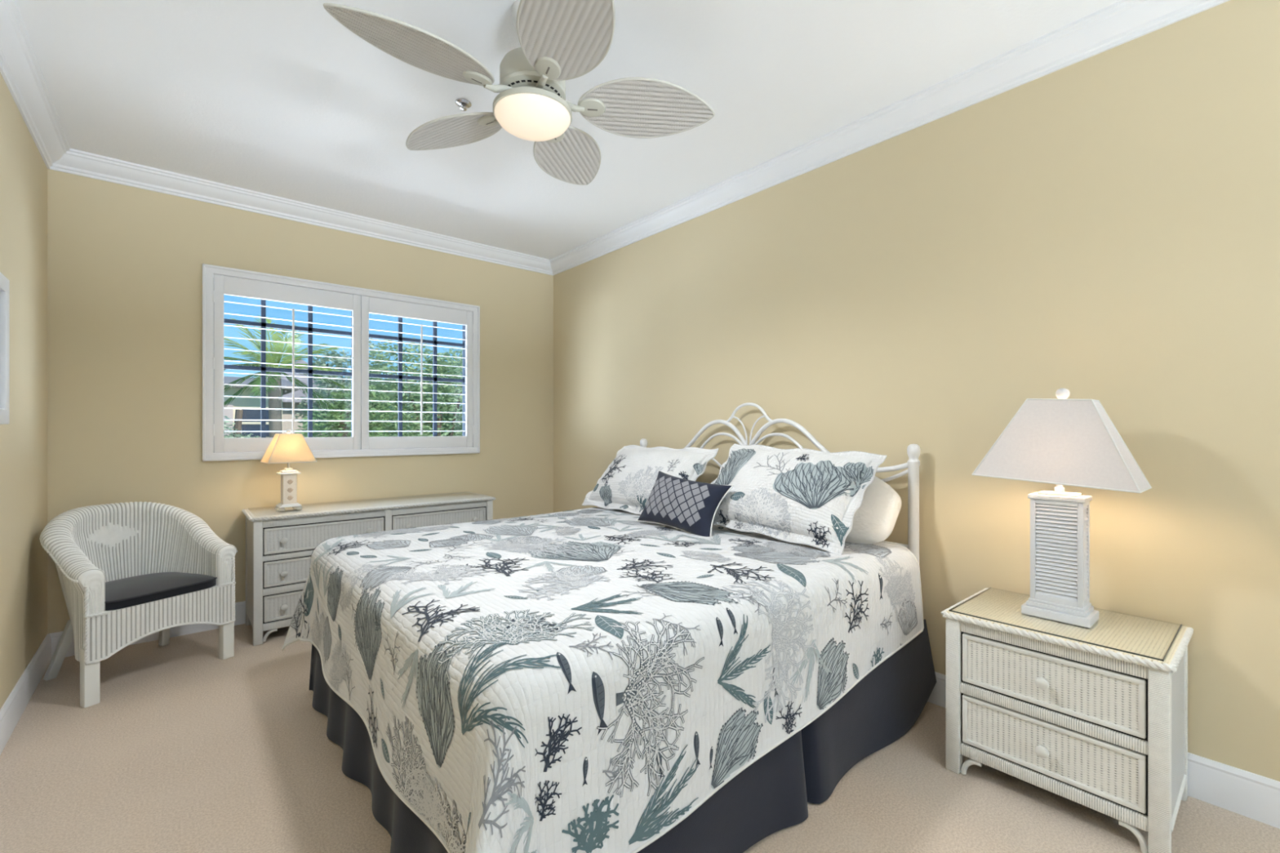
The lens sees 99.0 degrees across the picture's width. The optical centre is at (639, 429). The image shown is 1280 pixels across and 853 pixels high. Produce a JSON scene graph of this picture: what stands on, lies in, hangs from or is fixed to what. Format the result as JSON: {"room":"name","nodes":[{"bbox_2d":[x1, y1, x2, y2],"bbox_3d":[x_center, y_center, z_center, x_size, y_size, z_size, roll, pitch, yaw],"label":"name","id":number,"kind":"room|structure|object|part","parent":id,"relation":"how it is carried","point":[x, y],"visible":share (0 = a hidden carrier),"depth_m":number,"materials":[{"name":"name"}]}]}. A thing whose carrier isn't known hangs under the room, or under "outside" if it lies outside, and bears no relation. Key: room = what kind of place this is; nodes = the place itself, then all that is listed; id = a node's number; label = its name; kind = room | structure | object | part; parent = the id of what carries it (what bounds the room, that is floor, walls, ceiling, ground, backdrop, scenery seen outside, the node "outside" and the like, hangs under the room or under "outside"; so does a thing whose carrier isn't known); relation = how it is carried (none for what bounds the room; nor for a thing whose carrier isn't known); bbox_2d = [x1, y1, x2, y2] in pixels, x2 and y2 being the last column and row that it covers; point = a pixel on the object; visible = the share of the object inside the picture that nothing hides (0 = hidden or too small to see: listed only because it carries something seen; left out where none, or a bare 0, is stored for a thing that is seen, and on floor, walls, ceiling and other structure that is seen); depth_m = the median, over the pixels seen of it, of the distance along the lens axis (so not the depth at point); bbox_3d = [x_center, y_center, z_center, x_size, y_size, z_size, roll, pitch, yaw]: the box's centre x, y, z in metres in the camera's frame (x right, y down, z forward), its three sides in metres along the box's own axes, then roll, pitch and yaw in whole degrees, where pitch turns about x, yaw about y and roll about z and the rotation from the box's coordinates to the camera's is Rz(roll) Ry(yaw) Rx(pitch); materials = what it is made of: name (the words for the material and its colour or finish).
{"room":"bedroom","nodes":[
{"label":"bedroom","id":0,"kind":"room"},
{"bbox_2d":[0,72,47,709],"bbox_3d":[-0.813,-0.134,0.028,0.160,2.740,7.496,0,0,-40],"label":"wall","id":1,"kind":"structure","parent":0,"point":[23,169],"depth_m":2.46,"materials":[{"name":"paint"}]},
{"bbox_2d":[0,272,9,424],"bbox_3d":[-2.221,-0.304,1.826,0.025,0.568,0.824,0,0,-40],"label":"picture frame","id":2,"kind":"object","parent":1,"relation":"attached to","point":[4,282],"visible":1,"depth_m":2.10,"materials":[{"name":"paint"}]},
{"bbox_2d":[0,633,51,755],"bbox_3d":[-0.746,1.166,0.085,0.016,0.140,7.496,0,0,-40],"label":"baseboard","id":3,"kind":"structure","parent":1,"relation":"attached to","point":[15,704],"depth_m":2.40,"materials":[{"name":"paint"}]},
{"bbox_2d":[0,0,70,168],"bbox_3d":[-0.716,-1.452,0.110,0.094,0.105,7.496,0,0,-40],"label":"trim","id":4,"kind":"structure","parent":1,"relation":"attached to","point":[20,68],"depth_m":2.30,"materials":[{"name":"paint"}]},
{"bbox_2d":[223,404,233,436],"bbox_3d":[-10.346,-0.164,13.452,0.520,0.900,0.100,0,0,-40],"label":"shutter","id":5,"kind":"object","parent":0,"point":[228,412],"depth_m":13.53,"materials":[{"name":"white wood"}]},
{"bbox_2d":[47,168,553,633],"bbox_3d":[-2.037,-0.134,4.013,3.461,2.740,0.160,0,0,-40],"label":"wall","id":6,"kind":"structure","parent":0,"point":[125,263],"depth_m":3.34,"materials":[{"name":"paint"}]},
{"bbox_2d":[47,600,245,657],"bbox_3d":[-1.980,1.166,3.946,3.141,0.140,0.016,0,0,-40],"label":"baseboard","id":7,"kind":"structure","parent":6,"relation":"attached to","point":[240,607],"depth_m":3.28,"materials":[{"name":"paint"}]},
{"bbox_2d":[47,148,553,275],"bbox_3d":[-1.955,-1.452,3.916,3.141,0.105,0.094,0,0,-40],"label":"trim","id":8,"kind":"structure","parent":6,"relation":"attached to","point":[74,162],"depth_m":3.55,"materials":[{"name":"paint"}]},
{"bbox_2d":[202,263,479,461],"bbox_3d":[-2.051,-0.409,3.978,1.779,1.206,0.194,0,0,-40],"label":"window","id":9,"kind":"structure","parent":6,"relation":"in","point":[208,270],"depth_m":3.82,"materials":[{"name":"paint"}]},
{"bbox_2d":[212,274,360,452],"bbox_3d":[-2.325,-0.409,3.651,0.838,1.104,0.071,0,0,-40],"label":"plantation shutter","id":10,"kind":"object","parent":9,"relation":"attached to","point":[223,285],"visible":0.97,"depth_m":3.60,"materials":[{"name":"paint"}]},
{"bbox_3d":[-2.304,-0.381,3.631,0.012,0.843,0.012,0,0,-40],"label":"tilt rod","id":11,"kind":"part","parent":10,"relation":"part of","materials":[{"name":"paint"}]},
{"bbox_2d":[360,295,473,449],"bbox_3d":[-1.684,-0.409,4.197,0.838,1.104,0.071,0,0,-40],"label":"plantation shutter","id":12,"kind":"object","parent":9,"relation":"attached to","point":[368,304],"visible":1,"depth_m":4.17,"materials":[{"name":"paint"}]},
{"bbox_3d":[-1.667,-0.381,4.172,0.012,0.843,0.012,0,0,-40],"label":"tilt rod","id":13,"kind":"part","parent":12,"relation":"part of","materials":[{"name":"paint"}]},
{"bbox_2d":[14,0,1121,259],"bbox_3d":[0.444,-1.574,1.097,3.461,0.140,7.816,0,0,-40],"label":"ceiling","id":14,"kind":"structure","parent":0,"point":[278,98],"depth_m":2.39,"materials":[{"name":"white paint"}]},
{"bbox_2d":[455,98,471,111],"bbox_3d":[-0.814,-1.489,2.518,0.072,0.031,0.072,0,0,-40],"label":"sprinkler head","id":15,"kind":"object","parent":14,"relation":"attached to","point":[464,104],"visible":1,"depth_m":2.51},
{"bbox_2d":[323,0,715,185],"bbox_3d":[-0.422,-1.289,1.927,1.227,0.432,1.271,0,0,-40],"label":"ceiling fan","id":16,"kind":"object","parent":14,"relation":"hanging from","point":[560,41],"visible":1,"depth_m":1.88,"materials":[{"name":"white paint"}]},
{"bbox_3d":[-0.691,-1.177,1.688,0.500,0.008,0.267,0,13,-43],"label":"blade","id":17,"kind":"part","parent":16,"relation":"part of","materials":[{"name":"wicker"}]},
{"bbox_3d":[-0.747,-1.177,2.172,0.500,0.008,0.267,0,13,29],"label":"blade","id":18,"kind":"part","parent":16,"relation":"part of","materials":[{"name":"wicker"}]},
{"bbox_3d":[-0.543,-1.170,1.826,0.100,0.012,0.083,0,13,-43],"label":"iron plate","id":19,"kind":"part","parent":16,"relation":"part of","materials":[{"name":"metal"}]},
{"bbox_3d":[-0.570,-1.170,2.074,0.100,0.012,0.083,0,13,29],"label":"iron plate","id":20,"kind":"part","parent":16,"relation":"part of","materials":[{"name":"metal"}]},
{"bbox_3d":[-0.386,-1.105,1.968,0.269,0.064,0.269,0,0,-40],"label":"lamp shade","id":21,"kind":"part","parent":16,"relation":"part of","materials":[{"name":"white glass"}]},
{"bbox_2d":[507,80,561,97],"bbox_3d":[-0.386,-1.192,1.968,0.207,0.002,0.207,0,0,-40],"label":"vent","id":22,"kind":"object","parent":16,"relation":"attached to","point":[552,86],"depth_m":1.89,"materials":[{"name":"white metal"}]},
{"bbox_3d":[-0.299,-1.170,1.775,0.083,0.012,0.100,14,-6,-24],"label":"iron plate","id":23,"kind":"part","parent":16,"relation":"part of","materials":[{"name":"metal"}]},
{"bbox_3d":[-0.342,-1.170,2.176,0.083,0.012,0.100,-13,-3,11],"label":"iron plate","id":24,"kind":"part","parent":16,"relation":"part of","materials":[{"name":"metal"}]},
{"bbox_3d":[-0.213,-1.177,1.591,0.267,0.008,0.500,14,-6,-24],"label":"blade","id":25,"kind":"part","parent":16,"relation":"part of","materials":[{"name":"wicker"}]},
{"bbox_3d":[-0.304,-1.177,2.375,0.267,0.008,0.500,-13,-3,11],"label":"blade","id":26,"kind":"part","parent":16,"relation":"part of","materials":[{"name":"wicker"}]},
{"bbox_3d":[-0.175,-1.170,1.991,0.100,0.012,0.083,0,-13,-7],"label":"iron plate","id":27,"kind":"part","parent":16,"relation":"part of","materials":[{"name":"metal"}]},
{"bbox_3d":[0.027,-1.177,2.016,0.500,0.008,0.267,0,-13,-7],"label":"blade","id":28,"kind":"part","parent":16,"relation":"part of","materials":[{"name":"wicker"}]},
{"bbox_2d":[0,623,1279,852],"bbox_3d":[0.444,1.296,1.097,3.461,0.120,7.816,0,0,-40],"label":"floor","id":29,"kind":"structure","parent":0,"point":[184,748],"depth_m":1.87,"materials":[{"name":"carpet"}]},
{"bbox_2d":[40,501,237,707],"bbox_3d":[-2.608,0.817,2.822,0.634,0.838,0.667,0,0,24],"label":"wicker armchair","id":30,"kind":"object","parent":29,"relation":"on","point":[90,547],"visible":0.94,"depth_m":2.82,"materials":[{"name":"white wicker"}]},
{"bbox_3d":[-2.860,1.086,2.705,0.178,0.300,0.046,0,0,4],"label":"leg","id":31,"kind":"part","parent":30,"relation":"part of","materials":[{"name":"beige paint"}]},
{"bbox_3d":[-2.471,1.106,2.454,0.046,0.260,0.054,0,0,24],"label":"leg","id":32,"kind":"part","parent":30,"relation":"part of","materials":[{"name":"beige paint"}]},
{"bbox_2d":[105,572,217,610],"bbox_3d":[-2.527,0.799,2.785,0.449,0.070,0.503,0,0,24],"label":"seat cushion","id":33,"kind":"object","parent":30,"relation":"on","point":[131,591],"visible":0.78,"depth_m":2.71,"materials":[{"name":"black fabric"}]},
{"bbox_3d":[-2.686,1.086,3.089,0.046,0.300,0.178,0,0,-45],"label":"leg","id":34,"kind":"part","parent":30,"relation":"part of","materials":[{"name":"beige paint"}]},
{"bbox_3d":[-2.241,1.106,2.961,0.046,0.260,0.054,0,0,24],"label":"leg","id":35,"kind":"part","parent":30,"relation":"part of","materials":[{"name":"beige paint"}]},
{"bbox_2d":[241,491,495,645],"bbox_3d":[-1.791,0.867,3.755,1.499,0.736,0.492,0,0,-40],"label":"dresser","id":36,"kind":"object","parent":29,"relation":"on","point":[280,546],"visible":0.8,"depth_m":3.32,"materials":[{"name":"wicker"}]},
{"bbox_3d":[-2.357,0.514,3.282,0.023,0.023,0.478,0,0,-40],"label":"rope trim","id":37,"kind":"part","parent":36,"relation":"part of","materials":[{"name":"white fabric"}]},
{"bbox_3d":[-2.473,0.880,3.466,0.046,0.712,0.040,0,0,-40],"label":"leg","id":38,"kind":"part","parent":36,"relation":"part of","materials":[{"name":"white wood"}]},
{"bbox_3d":[-2.343,0.843,3.299,0.018,0.634,0.386,0,0,-40],"label":"panel","id":39,"kind":"part","parent":36,"relation":"part of","materials":[{"name":"wicker"}]},
{"bbox_3d":[-2.199,0.880,3.144,0.046,0.712,0.040,0,0,-40],"label":"leg","id":40,"kind":"part","parent":36,"relation":"part of","materials":[{"name":"white wood"}]},
{"bbox_3d":[-1.928,1.143,3.373,0.663,0.041,0.024,0,0,-40],"label":"rail","id":41,"kind":"part","parent":36,"relation":"part of","materials":[{"name":"white wood"}]},
{"bbox_3d":[-1.928,0.941,3.373,0.663,0.039,0.024,0,0,-40],"label":"rail","id":42,"kind":"part","parent":36,"relation":"part of","materials":[{"name":"white wood"}]},
{"bbox_3d":[-2.087,0.650,3.204,0.037,0.037,0.037,0,0,-40],"label":"knob","id":43,"kind":"part","parent":36,"relation":"part of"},
{"bbox_3d":[-2.087,0.842,3.204,0.037,0.037,0.037,0,0,-40],"label":"knob","id":44,"kind":"part","parent":36,"relation":"part of","materials":[{"name":"white wood"}]},
{"bbox_3d":[-2.033,1.042,3.496,0.627,0.124,0.330,0,0,-40],"label":"drawer","id":45,"kind":"part","parent":36,"relation":"part of","materials":[{"name":"wicker"}]},
{"bbox_3d":[-2.087,1.042,3.204,0.037,0.037,0.037,0,0,-40],"label":"knob","id":46,"kind":"part","parent":36,"relation":"part of","materials":[{"name":"white wood"}]},
{"bbox_3d":[-1.928,0.748,3.373,0.663,0.030,0.024,0,0,-40],"label":"rail","id":47,"kind":"part","parent":36,"relation":"part of","materials":[{"name":"white wood"}]},
{"bbox_2d":[260,429,317,511],"bbox_3d":[-2.175,0.249,3.382,0.256,0.500,0.240,0,0,-44],"label":"table lamp","id":48,"kind":"object","parent":36,"relation":"on","point":[288,447],"visible":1,"depth_m":3.34,"materials":[{"name":"white ceramic"}]},
{"bbox_3d":[-2.175,0.113,3.382,0.252,0.172,0.236,0,0,-44],"label":"lamp shade","id":49,"kind":"part","parent":48,"relation":"part of","materials":[{"name":"white fabric"}]},
{"bbox_3d":[-2.175,0.113,3.382,0.256,0.176,0.240,0,0,-44],"label":"shade trim","id":50,"kind":"part","parent":48,"relation":"part of","materials":[{"name":"beige fabric"}]},
{"bbox_3d":[-2.033,0.842,3.496,0.627,0.121,0.330,0,0,-40],"label":"drawer","id":51,"kind":"part","parent":36,"relation":"part of","materials":[{"name":"wicker"}]},
{"bbox_3d":[-1.928,0.546,3.373,0.663,0.044,0.024,0,0,-40],"label":"rail","id":52,"kind":"part","parent":36,"relation":"part of","materials":[{"name":"white wood"}]},
{"bbox_3d":[-2.033,0.650,3.496,0.627,0.127,0.330,0,0,-40],"label":"drawer","id":53,"kind":"part","parent":36,"relation":"part of","materials":[{"name":"wicker"}]},
{"bbox_3d":[-1.800,0.501,3.766,1.436,0.003,0.446,0,0,-40],"label":"glass","id":54,"kind":"part","parent":36,"relation":"part of","materials":[{"name":"white"}]},
{"bbox_3d":[-1.796,0.513,3.762,1.468,0.021,0.466,0,0,-40],"label":"panel","id":55,"kind":"part","parent":36,"relation":"part of","materials":[{"name":"white wood"}]},
{"bbox_3d":[-1.736,0.650,3.502,0.037,0.037,0.037,0,0,-40],"label":"knob","id":56,"kind":"part","parent":36,"relation":"part of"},
{"bbox_3d":[-1.643,0.514,3.581,1.484,0.023,0.023,0,0,-40],"label":"rope trim","id":57,"kind":"part","parent":36,"relation":"part of","materials":[{"name":"white fabric"}]},
{"bbox_3d":[-1.659,0.842,3.600,0.042,0.637,0.026,0,0,-40],"label":"post","id":58,"kind":"part","parent":36,"relation":"part of","materials":[{"name":"white wood"}]},
{"bbox_3d":[-1.550,0.650,3.661,0.037,0.037,0.037,0,0,-40],"label":"knob","id":59,"kind":"part","parent":36,"relation":"part of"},
{"bbox_3d":[-1.391,0.546,3.829,0.663,0.044,0.024,0,0,-40],"label":"rail","id":60,"kind":"part","parent":36,"relation":"part of","materials":[{"name":"white wood"}]},
{"bbox_3d":[-1.496,0.650,3.953,0.627,0.127,0.330,0,0,-40],"label":"drawer","id":61,"kind":"part","parent":36,"relation":"part of","materials":[{"name":"wicker"}]},
{"bbox_3d":[-1.199,0.650,3.959,0.037,0.037,0.037,0,0,-40],"label":"knob","id":62,"kind":"part","parent":36,"relation":"part of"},
{"bbox_3d":[-1.123,0.880,4.061,0.046,0.712,0.040,0,0,-40],"label":"leg","id":63,"kind":"part","parent":36,"relation":"part of","materials":[{"name":"white wood"}]},
{"bbox_2d":[640,402,919,564],"bbox_3d":[-0.116,0.539,2.533,2.037,1.392,1.947,0,0,-40],"label":"headboard","id":64,"kind":"object","parent":29,"relation":"on","point":[913,464],"visible":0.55,"depth_m":2.55,"materials":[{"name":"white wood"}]},
{"bbox_2d":[281,506,924,852],"bbox_3d":[-0.225,0.814,2.361,2.131,0.639,2.262,0,0,-40],"label":"quilt","id":65,"kind":"object","parent":64,"relation":"on","point":[584,680],"visible":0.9,"depth_m":1.54,"materials":[{"name":"white fabric"}]},
{"bbox_2d":[582,444,718,515],"bbox_3d":[0.044,0.304,3.378,0.377,0.398,0.913,0,0,-40],"label":"pillow sham","id":66,"kind":"object","parent":65,"relation":"on","point":[627,484],"visible":0.85,"depth_m":3.28,"materials":[{"name":"fabric"}]},
{"bbox_2d":[636,470,733,537],"bbox_3d":[0.207,0.378,2.760,0.184,0.314,0.520,0,0,-44],"label":"throw cushion","id":67,"kind":"object","parent":65,"relation":"on","point":[686,505],"visible":0.94,"depth_m":2.67,"materials":[{"name":"blue fabric"}]},
{"bbox_2d":[711,443,886,555],"bbox_3d":[0.655,0.294,2.645,0.398,0.432,0.921,0,0,-40],"label":"pillow sham","id":68,"kind":"object","parent":65,"relation":"on","point":[806,496],"visible":0.97,"depth_m":2.46,"materials":[{"name":"fabric"}]},
{"bbox_2d":[844,475,901,544],"bbox_3d":[0.884,0.344,2.652,0.253,0.334,0.732,0,0,-40],"label":"pillow","id":69,"kind":"object","parent":65,"relation":"on","point":[874,521],"visible":0.28,"depth_m":2.39,"materials":[{"name":"white fabric"}]},
{"bbox_2d":[309,618,936,852],"bbox_3d":[-0.135,1.033,2.489,2.130,0.394,2.022,0,0,-40],"label":"bed skirt","id":70,"kind":"object","parent":64,"relation":"on","point":[771,795],"visible":0.38,"depth_m":1.81,"materials":[{"name":"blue fabric"}]},
{"bbox_3d":[0.026,0.650,3.896,0.054,1.171,0.054,0,0,-40],"label":"post","id":71,"kind":"part","parent":64,"relation":"part of","materials":[{"name":"white metal"}]},
{"bbox_3d":[0.330,0.073,3.539,0.025,0.268,0.947,0,0,-40],"label":"rail","id":72,"kind":"part","parent":64,"relation":"part of","materials":[{"name":"white metal"}]},
{"bbox_3d":[0.934,0.073,2.829,0.025,0.268,0.947,0,0,-40],"label":"rail","id":73,"kind":"part","parent":64,"relation":"part of","materials":[{"name":"white metal"}]},
{"bbox_3d":[0.632,0.471,3.184,0.040,0.711,1.870,0,0,-40],"label":"headboard","id":74,"kind":"part","parent":64,"relation":"part of","materials":[{"name":"white metal"}]},
{"bbox_3d":[1.238,0.650,2.472,0.054,1.171,0.054,0,0,-40],"label":"post","id":75,"kind":"part","parent":64,"relation":"part of","materials":[{"name":"white metal"}]},
{"bbox_2d":[940,586,1193,852],"bbox_3d":[1.468,0.946,1.906,0.485,0.578,0.620,0,0,-40],"label":"nightstand","id":76,"kind":"object","parent":29,"relation":"on","point":[1095,717],"visible":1,"depth_m":1.75,"materials":[{"name":"wicker"}]},
{"bbox_3d":[1.142,0.960,1.986,0.040,0.552,0.046,0,0,-40],"label":"leg","id":77,"kind":"part","parent":76,"relation":"part of","materials":[{"name":"white wood"}]},
{"bbox_3d":[1.282,0.673,2.139,0.466,0.024,0.024,0,0,-40],"label":"rope trim","id":78,"kind":"part","parent":76,"relation":"part of","materials":[{"name":"white fabric"}]},
{"bbox_3d":[1.298,0.816,1.761,0.037,0.037,0.037,0,0,-40],"label":"knob","id":79,"kind":"part","parent":76,"relation":"part of","materials":[{"name":"white wood"}]},
{"bbox_3d":[1.298,1.034,1.761,0.037,0.037,0.037,0,0,-40],"label":"knob","id":80,"kind":"part","parent":76,"relation":"part of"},
{"bbox_3d":[1.440,0.816,1.883,0.330,0.146,0.462,0,0,-40],"label":"drawer","id":81,"kind":"part","parent":76,"relation":"part of","materials":[{"name":"wicker"}]},
{"bbox_3d":[1.440,1.034,1.883,0.330,0.145,0.462,0,0,-40],"label":"drawer","id":82,"kind":"part","parent":76,"relation":"part of","materials":[{"name":"wicker"}]},
{"bbox_3d":[1.317,0.926,1.778,0.024,0.036,0.498,0,0,-40],"label":"rail","id":83,"kind":"part","parent":76,"relation":"part of","materials":[{"name":"white wicker"}]},
{"bbox_3d":[1.317,1.146,1.778,0.024,0.040,0.498,0,0,-40],"label":"rail","id":84,"kind":"part","parent":76,"relation":"part of","materials":[{"name":"white wicker"}]},
{"bbox_3d":[1.317,0.704,1.778,0.024,0.040,0.498,0,0,-40],"label":"rail","id":85,"kind":"part","parent":76,"relation":"part of","materials":[{"name":"white wicker"}]},
{"bbox_3d":[1.301,0.673,1.764,0.024,0.024,0.604,0,0,-40],"label":"rope trim","id":86,"kind":"part","parent":76,"relation":"part of","materials":[{"name":"white fabric"}]},
{"bbox_2d":[971,388,1151,627],"bbox_3d":[1.470,0.256,1.927,0.221,0.801,0.468,0,0,-40],"label":"table lamp","id":87,"kind":"object","parent":76,"relation":"on","point":[1060,442],"visible":1,"depth_m":1.87,"materials":[{"name":"fabric"}]},
{"bbox_3d":[1.442,0.420,1.893,0.008,0.323,0.118,0,0,-40],"label":"louver panel","id":88,"kind":"part","parent":87,"relation":"part of","materials":[{"name":"wood"}]},
{"bbox_3d":[1.470,0.043,1.927,0.221,0.307,0.468,0,0,-40],"label":"shade trim","id":89,"kind":"part","parent":87,"relation":"part of","materials":[{"name":"white fabric"}]},
{"bbox_3d":[1.470,0.043,1.927,0.216,0.302,0.463,0,0,-40],"label":"lamp shade","id":90,"kind":"part","parent":87,"relation":"part of","materials":[{"name":"white fabric"}]},
{"bbox_3d":[1.520,0.420,1.868,0.070,0.323,0.008,0,0,-40],"label":"louver panel","id":91,"kind":"part","parent":87,"relation":"part of","materials":[{"name":"wood"}]},
{"bbox_3d":[1.476,0.673,1.913,0.457,0.022,0.590,0,0,-40],"label":"panel","id":92,"kind":"part","parent":76,"relation":"part of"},
{"bbox_3d":[1.478,0.659,1.919,0.437,0.004,0.564,0,0,-40],"label":"glass","id":93,"kind":"part","parent":76,"relation":"part of","materials":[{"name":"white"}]},
{"bbox_3d":[1.495,0.960,1.572,0.040,0.552,0.046,0,0,-40],"label":"leg","id":94,"kind":"part","parent":76,"relation":"part of","materials":[{"name":"white wicker"}]},
{"bbox_3d":[1.659,0.923,1.699,0.379,0.475,0.018,0,0,-40],"label":"panel","id":95,"kind":"part","parent":76,"relation":"part of","materials":[{"name":"wicker"}]},
{"bbox_3d":[1.664,1.151,1.693,0.375,0.016,0.016,0,0,-40],"label":"trim","id":96,"kind":"part","parent":76,"relation":"part of","materials":[{"name":"white wicker"}]},
{"bbox_3d":[1.669,0.673,1.685,0.466,0.024,0.024,0,0,-40],"label":"rope trim","id":97,"kind":"part","parent":76,"relation":"part of","materials":[{"name":"white fabric"}]},
{"bbox_3d":[1.811,0.960,1.841,0.040,0.552,0.046,0,0,-40],"label":"leg","id":98,"kind":"part","parent":76,"relation":"part of","materials":[{"name":"white wicker"}]},
{"bbox_2d":[553,0,1279,781],"bbox_3d":[1.701,-0.134,2.167,0.160,2.740,7.496,0,0,-40],"label":"wall","id":99,"kind":"structure","parent":0,"point":[1104,227],"depth_m":2.22,"materials":[{"name":"paint"}]},
{"bbox_2d":[549,0,1230,275],"bbox_3d":[1.604,-1.452,2.085,0.094,0.105,7.496,0,0,-40],"label":"trim","id":100,"kind":"structure","parent":99,"relation":"attached to","point":[1123,21],"depth_m":2.44,"materials":[{"name":"paint"}]},
{"bbox_2d":[927,671,1279,828],"bbox_3d":[1.634,1.166,2.110,0.016,0.140,7.496,0,0,-40],"label":"baseboard","id":101,"kind":"structure","parent":99,"relation":"attached to","point":[1251,795],"depth_m":1.77,"materials":[{"name":"paint"}]},
{"label":"outside","id":102,"kind":"structure","parent":0,"visible":0},
{"bbox_3d":[-23.001,4.336,42.454,100.000,0.200,85.524,0,0,-40],"label":"ground","id":103,"kind":"structure","parent":102,"visible":0},
{"bbox_2d":[223,409,259,438],"bbox_3d":[-7.245,1.937,10.117,1.742,4.611,1.101,0,0,-40],"label":"leafy tree","id":104,"kind":"object","parent":103,"relation":"on","point":[238,413],"visible":0.02,"depth_m":9.97,"materials":[{"name":"green plant"}]},
{"bbox_2d":[223,376,301,437],"bbox_3d":[-12.677,1.361,14.817,5.100,5.750,5.900,0,0,-40],"label":"house","id":105,"kind":"structure","parent":103,"relation":"on","point":[242,402],"depth_m":13.87,"materials":[{"name":"beige paint"}]},
{"bbox_2d":[223,315,350,437],"bbox_3d":[-5.604,1.238,8.386,2.096,5.997,1.754,0,0,-40],"label":"palm tree","id":106,"kind":"object","parent":103,"relation":"on","point":[271,357],"visible":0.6,"depth_m":8.29,"materials":[{"name":"green plant"}]},
{"bbox_2d":[266,360,371,437],"bbox_3d":[-13.462,0.861,21.372,4.600,6.750,4.800,0,0,-40],"label":"house","id":107,"kind":"structure","parent":103,"relation":"on","point":[286,402],"depth_m":19.48,"materials":[{"name":"grey paint"}]},
{"bbox_2d":[294,382,395,437],"bbox_3d":[-5.738,1.681,9.874,2.516,5.134,1.409,0,0,-40],"label":"leafy tree","id":108,"kind":"object","parent":103,"relation":"on","point":[344,415],"visible":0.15,"depth_m":9.98,"materials":[{"name":"green plant"}]},
{"bbox_2d":[294,337,397,437],"bbox_3d":[-8.358,0.702,15.993,3.192,7.093,1.996,0,0,-40],"label":"leafy tree","id":109,"kind":"object","parent":103,"relation":"on","point":[339,362],"visible":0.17,"depth_m":15.39,"materials":[{"name":"green plant"}]},
{"bbox_2d":[346,378,461,436],"bbox_3d":[-8.495,1.164,19.698,4.352,6.168,2.363,0,0,-40],"label":"leafy tree","id":110,"kind":"object","parent":103,"relation":"on","point":[437,406],"visible":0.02,"depth_m":19.66,"materials":[{"name":"green plant"}]},
{"bbox_2d":[348,337,462,436],"bbox_3d":[-4.805,1.051,12.970,4.192,6.395,2.598,0,0,-34],"label":"leafy tree","id":111,"kind":"object","parent":103,"relation":"on","point":[387,386],"visible":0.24,"depth_m":12.41,"materials":[{"name":"green plant"}]},
{"bbox_2d":[427,353,462,435],"bbox_3d":[-4.267,0.980,16.094,3.888,6.537,2.219,0,0,-40],"label":"leafy tree","id":112,"kind":"object","parent":103,"relation":"on","point":[446,400],"visible":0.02,"depth_m":15.14,"materials":[{"name":"green plant"}]}
]}

